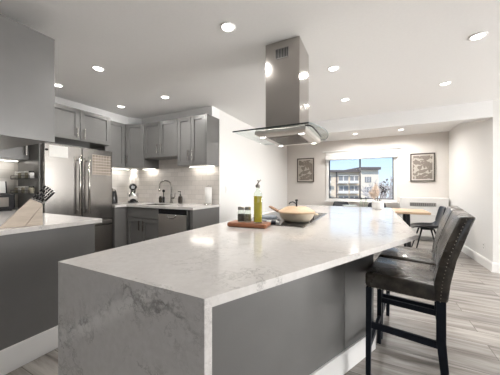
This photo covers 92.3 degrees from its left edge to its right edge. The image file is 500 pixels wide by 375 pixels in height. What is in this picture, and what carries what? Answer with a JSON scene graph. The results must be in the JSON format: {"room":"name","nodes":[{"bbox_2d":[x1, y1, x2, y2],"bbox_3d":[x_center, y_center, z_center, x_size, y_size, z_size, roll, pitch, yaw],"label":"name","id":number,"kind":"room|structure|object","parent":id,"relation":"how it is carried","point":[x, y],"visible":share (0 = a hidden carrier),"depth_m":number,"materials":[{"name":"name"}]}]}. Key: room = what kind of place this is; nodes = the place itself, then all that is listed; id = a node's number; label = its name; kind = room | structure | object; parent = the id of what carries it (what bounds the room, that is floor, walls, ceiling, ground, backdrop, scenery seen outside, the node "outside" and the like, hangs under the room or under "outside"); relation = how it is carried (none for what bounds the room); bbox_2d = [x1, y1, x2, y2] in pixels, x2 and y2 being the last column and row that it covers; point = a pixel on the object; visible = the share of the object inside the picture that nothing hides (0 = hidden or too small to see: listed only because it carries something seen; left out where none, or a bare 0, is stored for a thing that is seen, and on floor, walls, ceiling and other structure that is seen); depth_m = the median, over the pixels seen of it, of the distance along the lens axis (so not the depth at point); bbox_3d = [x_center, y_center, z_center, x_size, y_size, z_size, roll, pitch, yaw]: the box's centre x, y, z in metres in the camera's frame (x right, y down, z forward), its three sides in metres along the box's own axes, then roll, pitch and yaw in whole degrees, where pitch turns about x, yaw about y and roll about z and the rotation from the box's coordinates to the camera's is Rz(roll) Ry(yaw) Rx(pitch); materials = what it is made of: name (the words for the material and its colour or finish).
{"room":"kitchen","nodes":[
{"label":"kitchen","id":0,"kind":"room"},
{"bbox_2d":[41,142,90,148],"bbox_3d":[-2.851,-0.020,3.533,0.120,2.400,2.770,0,0,27],"label":"wall","id":1,"kind":"structure","parent":0,"point":[46,142],"depth_m":3.62,"materials":[{"name":"paint"}]},
{"bbox_2d":[0,161,17,207],"bbox_3d":[-3.178,-0.043,2.735,0.008,0.615,0.810,0,0,27],"label":"backsplash","id":2,"kind":"structure","parent":1,"relation":"attached to","point":[8,169],"depth_m":3.03,"materials":[{"name":"tile"}]},
{"bbox_2d":[0,145,28,160],"bbox_3d":[-2.944,-0.709,2.796,0.356,0.747,0.488,0,0,27],"label":"upper cabinet","id":3,"kind":"object","parent":1,"relation":"attached to","point":[18,153],"visible":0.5,"depth_m":2.86,"materials":[{"name":"grey paint"}]},
{"bbox_2d":[0,14,54,149],"bbox_3d":[-2.382,-0.705,2.078,2.001,0.754,0.343,0,0,27],"label":"upper cabinet","id":4,"kind":"object","parent":1,"relation":"attached to","point":[27,55],"visible":1,"depth_m":1.62,"materials":[{"name":"grey paint"}]},
{"bbox_2d":[50,103,109,147],"bbox_3d":[-2.542,-0.855,3.395,0.553,0.430,0.860,0,0,27],"label":"upper cabinet","id":5,"kind":"object","parent":1,"relation":"attached to","point":[73,126],"visible":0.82,"depth_m":3.33,"materials":[{"name":"grey paint"}]},
{"bbox_2d":[91,120,124,167],"bbox_3d":[-2.346,-0.703,3.974,0.371,0.735,0.346,0,0,27],"label":"upper cabinet","id":6,"kind":"object","parent":1,"relation":"attached to","point":[117,130],"visible":0.46,"depth_m":3.92,"materials":[{"name":"grey paint"}]},
{"bbox_2d":[112,169,133,201],"bbox_3d":[-2.418,-0.043,4.257,0.008,0.615,0.832,0,0,27],"label":"backsplash","id":7,"kind":"structure","parent":1,"relation":"attached to","point":[121,179],"depth_m":4.40,"materials":[{"name":"tile"}]},
{"bbox_2d":[119,124,158,169],"bbox_3d":[-2.044,-0.703,4.266,0.650,0.735,0.479,0,0,27],"label":"upper cabinet","id":8,"kind":"object","parent":1,"relation":"attached to","point":[134,133],"visible":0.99,"depth_m":4.06,"materials":[{"name":"grey paint"}]},
{"bbox_2d":[219,110,223,222],"bbox_3d":[-1.328,-0.020,4.253,1.960,2.400,0.120,0,0,27],"label":"wall","id":9,"kind":"structure","parent":0,"point":[221,113],"depth_m":3.81,"materials":[{"name":"paint"}]},
{"bbox_2d":[55,96,218,123],"bbox_3d":[-1.740,-1.146,3.430,1.960,0.148,1.720,0,0,27],"label":"trim","id":10,"kind":"structure","parent":9,"relation":"attached to","point":[210,110],"depth_m":3.79,"materials":[{"name":"paint"}]},
{"bbox_2d":[144,119,176,159],"bbox_3d":[-1.394,-0.780,4.010,0.737,0.580,0.356,0,0,27],"label":"upper cabinet","id":11,"kind":"object","parent":9,"relation":"attached to","point":[160,138],"visible":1,"depth_m":3.88,"materials":[{"name":"grey paint"}]},
{"bbox_2d":[134,159,218,203],"bbox_3d":[-1.353,-0.138,4.194,1.952,0.805,0.008,0,0,27],"label":"backsplash","id":12,"kind":"structure","parent":9,"relation":"attached to","point":[192,182],"depth_m":4.15,"materials":[{"name":"tile"}]},
{"bbox_2d":[177,113,218,166],"bbox_3d":[-0.813,-0.703,3.719,0.560,0.735,0.356,0,0,27],"label":"upper cabinet","id":13,"kind":"object","parent":9,"relation":"attached to","point":[198,135],"visible":1,"depth_m":3.59,"materials":[{"name":"grey paint"}]},
{"bbox_2d":[0,0,499,141],"bbox_3d":[1.912,-1.280,1.140,11.000,0.120,9.950,0,0,27],"label":"ceiling","id":14,"kind":"structure","parent":0,"point":[390,55],"depth_m":2.17,"materials":[{"name":"paint"}]},
{"bbox_2d":[91,65,104,71],"bbox_3d":[-1.554,-1.216,2.459,0.120,0.008,0.120,0,0,27],"label":"recessed light","id":15,"kind":"object","parent":14,"relation":"in","point":[97,68],"visible":1,"depth_m":2.45,"materials":[{"name":"white paint"}]},
{"bbox_2d":[220,22,235,32],"bbox_3d":[-0.167,-1.216,1.824,0.120,0.008,0.120,0,0,27],"label":"recessed light","id":16,"kind":"object","parent":14,"relation":"in","point":[228,27],"visible":1,"depth_m":1.82,"materials":[{"name":"white paint"}]},
{"bbox_2d":[222,24,233,30],"bbox_3d":[-0.167,-1.217,1.824,0.087,0.004,0.087,0,0,27],"label":"diffuser","id":17,"kind":"object","parent":16,"relation":"attached to","point":[225,27],"depth_m":1.82,"materials":[{"name":"white plastic"}]},
{"bbox_2d":[233,36,327,146],"bbox_3d":[0.326,-0.815,2.159,0.712,0.806,0.689,0,0,27],"label":"range hood","id":18,"kind":"object","parent":14,"relation":"attached to","point":[287,61],"visible":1,"depth_m":1.98,"materials":[{"name":"metal"}]},
{"bbox_2d":[275,46,288,59],"bbox_3d":[0.265,-1.113,1.986,0.113,0.085,0.005,0,0,27],"label":"vent","id":19,"kind":"object","parent":18,"relation":"attached to","point":[281,52],"depth_m":1.99,"materials":[{"name":"silver metal"}]},
{"bbox_2d":[327,65,339,71],"bbox_3d":[0.854,-1.216,2.457,0.120,0.008,0.120,0,0,27],"label":"recessed light","id":20,"kind":"object","parent":14,"relation":"in","point":[335,67],"visible":1,"depth_m":2.45,"materials":[{"name":"white paint"}]},
{"bbox_2d":[256,100,492,141],"bbox_3d":[1.807,-1.103,4.258,3.644,0.233,0.205,0,0,27],"label":"beam","id":21,"kind":"structure","parent":14,"relation":"attached to","point":[475,111],"depth_m":3.81,"materials":[{"name":"paint"}]},
{"bbox_2d":[439,81,451,85],"bbox_3d":[2.287,-1.216,2.814,0.120,0.008,0.120,0,0,27],"label":"recessed light","id":22,"kind":"object","parent":14,"relation":"in","point":[446,82],"visible":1,"depth_m":2.81,"materials":[{"name":"white paint"}]},
{"bbox_2d":[468,31,487,40],"bbox_3d":[1.836,-1.216,1.933,0.120,0.008,0.120,0,0,27],"label":"recessed light","id":23,"kind":"object","parent":14,"relation":"in","point":[479,35],"visible":1,"depth_m":1.93,"materials":[{"name":"white paint"}]},
{"bbox_2d":[471,33,484,39],"bbox_3d":[1.836,-1.217,1.933,0.087,0.004,0.087,0,0,27],"label":"diffuser","id":24,"kind":"object","parent":23,"relation":"attached to","point":[477,36],"depth_m":1.93,"materials":[{"name":"white plastic"}]},
{"bbox_2d":[6,239,499,374],"bbox_3d":[1.912,1.230,1.140,11.000,0.100,9.950,0,0,27],"label":"floor","id":25,"kind":"structure","parent":0,"point":[473,305],"depth_m":1.91,"materials":[{"name":"grey wood"}]},
{"bbox_2d":[18,143,40,208],"bbox_3d":[-2.747,0.055,2.981,0.541,2.250,0.016,0,0,27],"label":"panel","id":26,"kind":"object","parent":25,"relation":"on","point":[34,162],"visible":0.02,"depth_m":2.92,"materials":[{"name":"grey paint"}]},
{"bbox_2d":[11,190,35,193],"bbox_3d":[-2.761,0.055,2.931,0.485,0.046,0.083,0,0,27],"label":"spice shelf","id":27,"kind":"object","parent":26,"relation":"attached to","point":[11,190],"visible":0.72,"depth_m":2.85,"materials":[{"name":"black metal"}]},
{"bbox_2d":[28,186,33,192],"bbox_3d":[-2.597,0.027,2.850,0.054,0.084,0.053,0,0,27],"label":"spice jar","id":28,"kind":"object","parent":27,"relation":"on","point":[31,188],"visible":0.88,"depth_m":2.83,"materials":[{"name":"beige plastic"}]},
{"bbox_2d":[15,175,37,179],"bbox_3d":[-2.761,-0.125,2.931,0.485,0.046,0.083,0,0,27],"label":"spice shelf","id":29,"kind":"object","parent":26,"relation":"attached to","point":[15,175],"visible":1,"depth_m":2.85,"materials":[{"name":"black metal"}]},
{"bbox_2d":[28,171,33,177],"bbox_3d":[-2.597,-0.153,2.850,0.054,0.084,0.053,0,0,27],"label":"spice jar","id":30,"kind":"object","parent":29,"relation":"on","point":[31,173],"visible":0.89,"depth_m":2.83,"materials":[{"name":"glass"}]},
{"bbox_2d":[0,223,94,374],"bbox_3d":[-2.315,0.740,2.207,2.007,0.880,0.633,0,0,27],"label":"base cabinet","id":31,"kind":"object","parent":25,"relation":"on","point":[28,260],"visible":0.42,"depth_m":1.64,"materials":[{"name":"grey paint"}]},
{"bbox_2d":[0,208,101,235],"bbox_3d":[-2.278,0.282,2.271,2.016,0.034,0.780,0,0,27],"label":"countertop","id":32,"kind":"structure","parent":31,"relation":"on","point":[50,221],"depth_m":1.87,"materials":[{"name":"white stone"}]},
{"bbox_2d":[0,181,6,192],"bbox_3d":[-3.049,0.093,2.873,0.066,0.337,0.212,0,0,27],"label":"cutting board","id":33,"kind":"object","parent":32,"relation":"on","point":[3,184],"visible":0.48,"depth_m":2.94,"materials":[{"name":"white plastic"}]},
{"bbox_2d":[0,193,14,210],"bbox_3d":[-2.848,0.164,2.668,0.204,0.202,0.345,0,0,15],"label":"toaster","id":34,"kind":"object","parent":32,"relation":"on","point":[7,200],"visible":1,"depth_m":2.71,"materials":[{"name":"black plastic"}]},
{"bbox_2d":[0,199,42,227],"bbox_3d":[-1.582,0.173,1.665,0.214,0.184,0.105,0,0,-43],"label":"knife block","id":35,"kind":"object","parent":32,"relation":"on","point":[30,213],"visible":1,"depth_m":1.65,"materials":[{"name":"brown wood"}]},
{"bbox_2d":[31,185,46,199],"bbox_3d":[-1.502,0.035,1.709,0.086,0.103,0.016,0,0,-43],"label":"kitchen knife","id":36,"kind":"object","parent":35,"relation":"in","point":[45,186],"visible":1,"depth_m":1.71,"materials":[{"name":"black metal"}]},
{"bbox_2d":[34,186,48,200],"bbox_3d":[-1.491,0.043,1.719,0.086,0.103,0.016,0,0,-43],"label":"kitchen knife","id":37,"kind":"object","parent":35,"relation":"in","point":[39,195],"visible":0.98,"depth_m":1.71,"materials":[{"name":"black metal"}]},
{"bbox_2d":[37,188,51,201],"bbox_3d":[-1.481,0.052,1.728,0.083,0.100,0.016,0,0,-43],"label":"kitchen knife","id":38,"kind":"object","parent":35,"relation":"in","point":[48,190],"visible":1,"depth_m":1.72,"materials":[{"name":"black metal"}]},
{"bbox_2d":[40,189,53,202],"bbox_3d":[-1.472,0.062,1.736,0.081,0.096,0.016,0,0,-43],"label":"kitchen knife","id":39,"kind":"object","parent":35,"relation":"in","point":[52,190],"visible":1,"depth_m":1.73,"materials":[{"name":"silver metal"}]},
{"bbox_2d":[42,192,54,203],"bbox_3d":[-1.474,0.075,1.754,0.075,0.089,0.080,0,0,-43],"label":"kitchen knife","id":40,"kind":"object","parent":35,"relation":"in","point":[52,193],"visible":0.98,"depth_m":1.74,"materials":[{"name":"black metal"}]},
{"bbox_2d":[41,143,111,252],"bbox_3d":[-2.484,0.312,3.335,0.674,1.695,0.840,0,0,27],"label":"refrigerator","id":41,"kind":"object","parent":25,"relation":"on","point":[78,192],"visible":0.52,"depth_m":3.17,"materials":[{"name":"metal"}]},
{"bbox_2d":[49,145,67,157],"bbox_3d":[-2.368,-0.445,2.973,0.002,0.140,0.200,0,0,27],"label":"sheet","id":42,"kind":"object","parent":41,"relation":"attached to","point":[54,151],"visible":1,"depth_m":2.97,"materials":[{"name":"paper"}]},
{"bbox_2d":[92,154,110,174],"bbox_3d":[-2.128,-0.320,3.451,0.002,0.280,0.270,0,0,27],"label":"calendar","id":43,"kind":"object","parent":41,"relation":"attached to","point":[101,165],"visible":1,"depth_m":3.44,"materials":[{"name":"white paper"}]},
{"bbox_2d":[109,207,126,248],"bbox_3d":[-2.130,0.740,4.115,0.631,0.880,0.826,0,0,27],"label":"base cabinet","id":44,"kind":"object","parent":25,"relation":"on","point":[119,214],"visible":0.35,"depth_m":3.67,"materials":[{"name":"grey paint"}]},
{"bbox_2d":[127,207,159,244],"bbox_3d":[-1.501,0.740,3.896,0.686,0.880,0.656,0,0,27],"label":"base cabinet","id":45,"kind":"object","parent":25,"relation":"on","point":[142,223],"visible":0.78,"depth_m":3.64,"materials":[{"name":"grey paint"}]},
{"bbox_2d":[112,201,219,209],"bbox_3d":[-1.532,0.365,3.814,1.971,0.200,0.829,0,0,27],"label":"countertop","id":46,"kind":"structure","parent":45,"relation":"on","point":[183,206],"depth_m":3.60,"materials":[{"name":"white stone"}]},
{"bbox_2d":[112,188,117,203],"bbox_3d":[-2.261,0.139,3.943,0.190,0.252,0.190,0,0,27],"label":"kettle","id":47,"kind":"object","parent":46,"relation":"on","point":[114,193],"visible":0.59,"depth_m":3.93,"materials":[{"name":"black metal"}]},
{"bbox_2d":[127,183,138,202],"bbox_3d":[-2.075,0.096,4.258,0.188,0.338,0.297,0,0,-25],"label":"stand mixer","id":48,"kind":"object","parent":46,"relation":"on","point":[133,196],"visible":0.99,"depth_m":4.16,"materials":[{"name":"silver plastic"}]},
{"bbox_2d":[127,193,138,200],"bbox_3d":[-2.058,0.165,4.221,0.188,0.139,0.188,0,0,-25],"label":"bowl","id":49,"kind":"object","parent":48,"relation":"on","point":[131,196],"depth_m":4.16,"materials":[{"name":"silver metal"}]},
{"bbox_2d":[162,189,164,202],"bbox_3d":[-1.503,0.149,4.173,0.052,0.231,0.052,0,0,27],"label":"dish brush","id":50,"kind":"object","parent":46,"relation":"on","point":[163,190],"visible":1,"depth_m":4.16,"materials":[{"name":"black plastic"}]},
{"bbox_2d":[158,180,174,202],"bbox_3d":[-1.405,0.069,4.085,0.304,0.392,0.075,0,0,5],"label":"faucet","id":51,"kind":"object","parent":46,"relation":"on","point":[159,189],"visible":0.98,"depth_m":4.08,"materials":[{"name":"silver metal"}]},
{"bbox_2d":[178,191,182,203],"bbox_3d":[-1.165,0.164,4.003,0.078,0.203,0.073,0,0,27],"label":"soap dispenser","id":52,"kind":"object","parent":46,"relation":"on","point":[180,199],"visible":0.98,"depth_m":3.98,"materials":[{"name":"black plastic"}]},
{"bbox_2d":[204,185,212,204],"bbox_3d":[-0.648,0.115,3.734,0.130,0.300,0.130,0,0,27],"label":"paper towel roll","id":53,"kind":"object","parent":46,"relation":"on","point":[208,190],"visible":1,"depth_m":3.69,"materials":[{"name":"white paper"}]},
{"bbox_2d":[158,208,189,237],"bbox_3d":[-0.935,0.718,3.616,0.563,0.825,0.649,0,0,27],"label":"dishwasher","id":54,"kind":"object","parent":25,"relation":"on","point":[170,221],"visible":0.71,"depth_m":3.34,"materials":[{"name":"silver metal"}]},
{"bbox_2d":[190,207,218,229],"bbox_3d":[-0.645,0.740,3.491,0.053,0.880,0.628,0,0,27],"label":"end panel","id":55,"kind":"object","parent":25,"relation":"on","point":[199,218],"visible":0.26,"depth_m":3.40,"materials":[{"name":"grey paint"}]},
{"bbox_2d":[58,205,417,374],"bbox_3d":[0.573,0.723,1.996,1.240,0.915,3.158,0,0,27],"label":"kitchen island","id":56,"kind":"object","parent":25,"relation":"on","point":[216,299],"visible":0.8,"depth_m":0.96,"materials":[{"name":"white stone"}]},
{"bbox_2d":[66,205,417,306],"bbox_3d":[0.577,0.278,2.003,1.240,0.026,3.140,0,0,27],"label":"island countertop","id":57,"kind":"structure","parent":56,"relation":"on","point":[224,263],"depth_m":0.98,"materials":[{"name":"white stone"}]},
{"bbox_2d":[227,220,270,228],"bbox_3d":[-0.009,0.249,1.631,0.278,0.030,0.130,0,0,21],"label":"serving board","id":58,"kind":"object","parent":57,"relation":"on","point":[235,223],"visible":1,"depth_m":1.58,"materials":[{"name":"brown wood"}]},
{"bbox_2d":[237,206,243,221],"bbox_3d":[-0.062,0.183,1.658,0.050,0.101,0.050,0,0,27],"label":"shaker","id":59,"kind":"object","parent":58,"relation":"on","point":[240,218],"visible":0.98,"depth_m":1.64,"materials":[{"name":"clear glass"}]},
{"bbox_2d":[244,207,250,221],"bbox_3d":[-0.016,0.183,1.639,0.050,0.101,0.050,0,0,27],"label":"shaker","id":60,"kind":"object","parent":58,"relation":"on","point":[247,217],"visible":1,"depth_m":1.62,"materials":[{"name":"clear glass"}]},
{"bbox_2d":[254,179,261,222],"bbox_3d":[0.053,0.090,1.608,0.058,0.288,0.058,0,0,1],"label":"oil bottle","id":61,"kind":"object","parent":58,"relation":"on","point":[257,199],"visible":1,"depth_m":1.58,"materials":[{"name":"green glass"}]},
{"bbox_2d":[251,212,326,227],"bbox_3d":[0.329,0.261,2.111,0.530,0.007,0.960,0,0,27],"label":"cooktop","id":62,"kind":"object","parent":57,"relation":"in","point":[282,222],"visible":0.3,"depth_m":1.77,"materials":[{"name":"glass"}]},
{"bbox_2d":[262,215,279,222],"bbox_3d":[0.134,0.237,1.834,0.180,0.039,0.200,0,0,9],"label":"tea towel","id":63,"kind":"object","parent":62,"relation":"on","point":[265,218],"visible":0.69,"depth_m":1.80,"materials":[{"name":"fabric"}]},
{"bbox_2d":[269,206,317,221],"bbox_3d":[0.315,0.205,1.866,0.410,0.104,0.278,0,0,27],"label":"frying pan","id":64,"kind":"object","parent":62,"relation":"on","point":[286,217],"visible":0.77,"depth_m":1.75,"materials":[{"name":"beige ceramic"}]},
{"bbox_2d":[278,199,314,213],"bbox_3d":[0.358,0.140,1.845,0.280,0.102,0.280,0,0,27],"label":"lid","id":65,"kind":"object","parent":64,"relation":"on","point":[296,209],"visible":1,"depth_m":1.76,"materials":[{"name":"beige wood"}]},
{"bbox_2d":[372,201,383,209],"bbox_3d":[1.565,0.214,2.940,0.132,0.100,0.131,0,0,27],"label":"vase","id":66,"kind":"object","parent":57,"relation":"on","point":[379,205],"visible":0.97,"depth_m":2.89,"materials":[{"name":"white ceramic"}]},
{"bbox_2d":[368,178,389,200],"bbox_3d":[1.571,0.067,2.940,0.254,0.358,0.118,0,0,-5],"label":"dried flowers","id":67,"kind":"object","parent":66,"relation":"in","point":[375,188],"visible":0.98,"depth_m":2.94,"materials":[{"name":"beige plant"}]},
{"bbox_2d":[333,202,348,205],"bbox_3d":[2.133,0.766,5.697,0.446,0.835,0.531,0,0,27],"label":"dining chair","id":68,"kind":"object","parent":25,"relation":"on","point":[334,203],"visible":0.13,"depth_m":5.92,"materials":[{"name":"black metal"}]},
{"bbox_2d":[391,208,430,246],"bbox_3d":[2.379,0.805,4.837,1.930,0.751,0.740,0,0,27],"label":"dining table","id":69,"kind":"object","parent":25,"relation":"on","point":[406,213],"visible":0.36,"depth_m":4.30,"materials":[{"name":"brown wood"}]},
{"bbox_2d":[365,210,475,374],"bbox_3d":[1.044,0.664,1.516,0.510,1.034,0.457,0,0,37],"label":"bar stool","id":70,"kind":"object","parent":25,"relation":"on","point":[414,279],"visible":1,"depth_m":1.37,"materials":[{"name":"black leather"}]},
{"bbox_2d":[378,206,462,338],"bbox_3d":[1.335,0.664,1.907,0.510,1.034,0.457,0,0,37],"label":"bar stool","id":71,"kind":"object","parent":25,"relation":"on","point":[425,256],"visible":0.35,"depth_m":1.84,"materials":[{"name":"black leather"}]},
{"bbox_2d":[410,206,445,247],"bbox_3d":[3.309,0.766,4.473,0.531,0.835,0.446,0,0,25],"label":"dining chair","id":72,"kind":"object","parent":25,"relation":"on","point":[434,225],"visible":0.81,"depth_m":4.47,"materials":[{"name":"black metal"}]},
{"bbox_2d":[224,112,286,221],"bbox_3d":[0.266,-0.020,5.385,0.120,2.400,3.330,0,0,27],"label":"wall","id":73,"kind":"structure","parent":0,"point":[247,160],"depth_m":4.66,"materials":[{"name":"paint"}]},
{"bbox_2d":[287,131,448,216],"bbox_3d":[2.725,-0.020,6.095,3.884,2.400,0.140,0,0,27],"label":"wall","id":74,"kind":"structure","parent":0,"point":[307,193],"depth_m":5.71,"materials":[{"name":"paint"}]},
{"bbox_2d":[297,158,313,181],"bbox_3d":[1.525,-0.475,6.599,0.465,0.660,0.030,0,0,27],"label":"framed print","id":75,"kind":"object","parent":74,"relation":"attached to","point":[305,166],"visible":1,"depth_m":6.60},
{"bbox_2d":[325,152,397,160],"bbox_3d":[2.713,-0.763,5.952,1.620,0.113,0.084,0,0,27],"label":"roller blind","id":76,"kind":"object","parent":74,"relation":"attached to","point":[392,154],"visible":1,"depth_m":5.88,"materials":[{"name":"white fabric"}]},
{"bbox_2d":[322,147,401,202],"bbox_3d":[2.750,-0.290,6.026,1.790,1.320,0.160,0,0,27],"label":"window","id":77,"kind":"structure","parent":74,"relation":"attached to","point":[328,199],"depth_m":6.00,"materials":[{"name":"white paint"}]},
{"bbox_2d":[410,152,434,181],"bbox_3d":[3.890,-0.455,5.416,0.465,0.640,0.030,0,0,27],"label":"framed print","id":78,"kind":"object","parent":74,"relation":"attached to","point":[422,165],"visible":1,"depth_m":5.42},
{"bbox_2d":[400,197,448,236],"bbox_3d":[3.856,0.652,5.347,0.915,0.855,0.150,0,0,27],"label":"wall heater","id":79,"kind":"object","parent":74,"relation":"attached to","point":[431,205],"visible":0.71,"depth_m":5.29,"materials":[{"name":"white metal"}]},
{"bbox_2d":[410,202,435,206],"bbox_3d":[3.809,0.375,5.293,0.480,0.080,0.008,0,0,27],"label":"grille","id":80,"kind":"object","parent":79,"relation":"attached to","point":[412,204],"depth_m":5.29,"materials":[{"name":"white metal"}]},
{"bbox_2d":[418,236,434,240],"bbox_3d":[2.683,1.113,6.028,3.628,0.135,0.016,0,0,27],"label":"baseboard","id":81,"kind":"structure","parent":74,"relation":"attached to","point":[421,237],"depth_m":5.39,"materials":[{"name":"white paint"}]},
{"bbox_2d":[449,119,488,259],"bbox_3d":[3.938,-0.020,4.311,0.120,2.400,1.966,0,0,27],"label":"wall","id":82,"kind":"structure","parent":0,"point":[468,141],"depth_m":4.06,"materials":[{"name":"paint"}]},
{"bbox_2d":[461,245,490,270],"bbox_3d":[3.850,1.113,4.288,0.016,0.135,2.086,0,0,27],"label":"baseboard","id":83,"kind":"structure","parent":82,"relation":"attached to","point":[480,259],"depth_m":3.79,"materials":[{"name":"white paint"}]},
{"bbox_2d":[489,99,499,262],"bbox_3d":[5.692,-0.020,2.268,5.086,2.400,0.120,0,0,27],"label":"wall","id":84,"kind":"structure","parent":0,"point":[494,122],"depth_m":3.34,"materials":[{"name":"paint"}]},
{"bbox_2d":[491,262,499,272],"bbox_3d":[5.601,1.113,2.237,4.982,0.135,0.016,0,0,27],"label":"baseboard","id":85,"kind":"structure","parent":84,"relation":"attached to","point":[495,267],"depth_m":3.33,"materials":[{"name":"white paint"}]},
{"label":"outside","id":86,"kind":"structure","parent":0,"visible":0},
{"bbox_3d":[63.057,10.280,81.393,280.000,0.200,178.000,0,0,27],"label":"ground","id":87,"kind":"structure","parent":86,"visible":0},
{"bbox_2d":[330,167,380,197],"bbox_3d":[26.587,2.211,74.458,24.562,15.937,19.034,0,0,27],"label":"apartment building","id":88,"kind":"structure","parent":87,"relation":"on","point":[343,183],"depth_m":69.59,"materials":[{"name":"beige paint"}]},
{"bbox_2d":[357,181,391,198],"bbox_3d":[28.071,4.327,52.750,8.423,11.722,9.976,0,0,-27],"label":"bare tree","id":89,"kind":"object","parent":87,"relation":"on","point":[371,186],"visible":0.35,"depth_m":52.22,"materials":[{"name":"grey plant"}]},
{"bbox_2d":[367,177,391,198],"bbox_3d":[36.727,3.317,64.324,8.408,13.742,8.190,0,0,37],"label":"bare tree","id":90,"kind":"object","parent":87,"relation":"on","point":[380,183],"visible":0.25,"depth_m":63.67,"materials":[{"name":"grey plant"}]},
{"bbox_2d":[379,186,391,198],"bbox_3d":[23.035,4.862,35.735,7.666,10.654,8.455,0,0,-7],"label":"bare tree","id":91,"kind":"object","parent":87,"relation":"on","point":[388,187],"visible":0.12,"depth_m":36.11,"materials":[{"name":"grey plant"}]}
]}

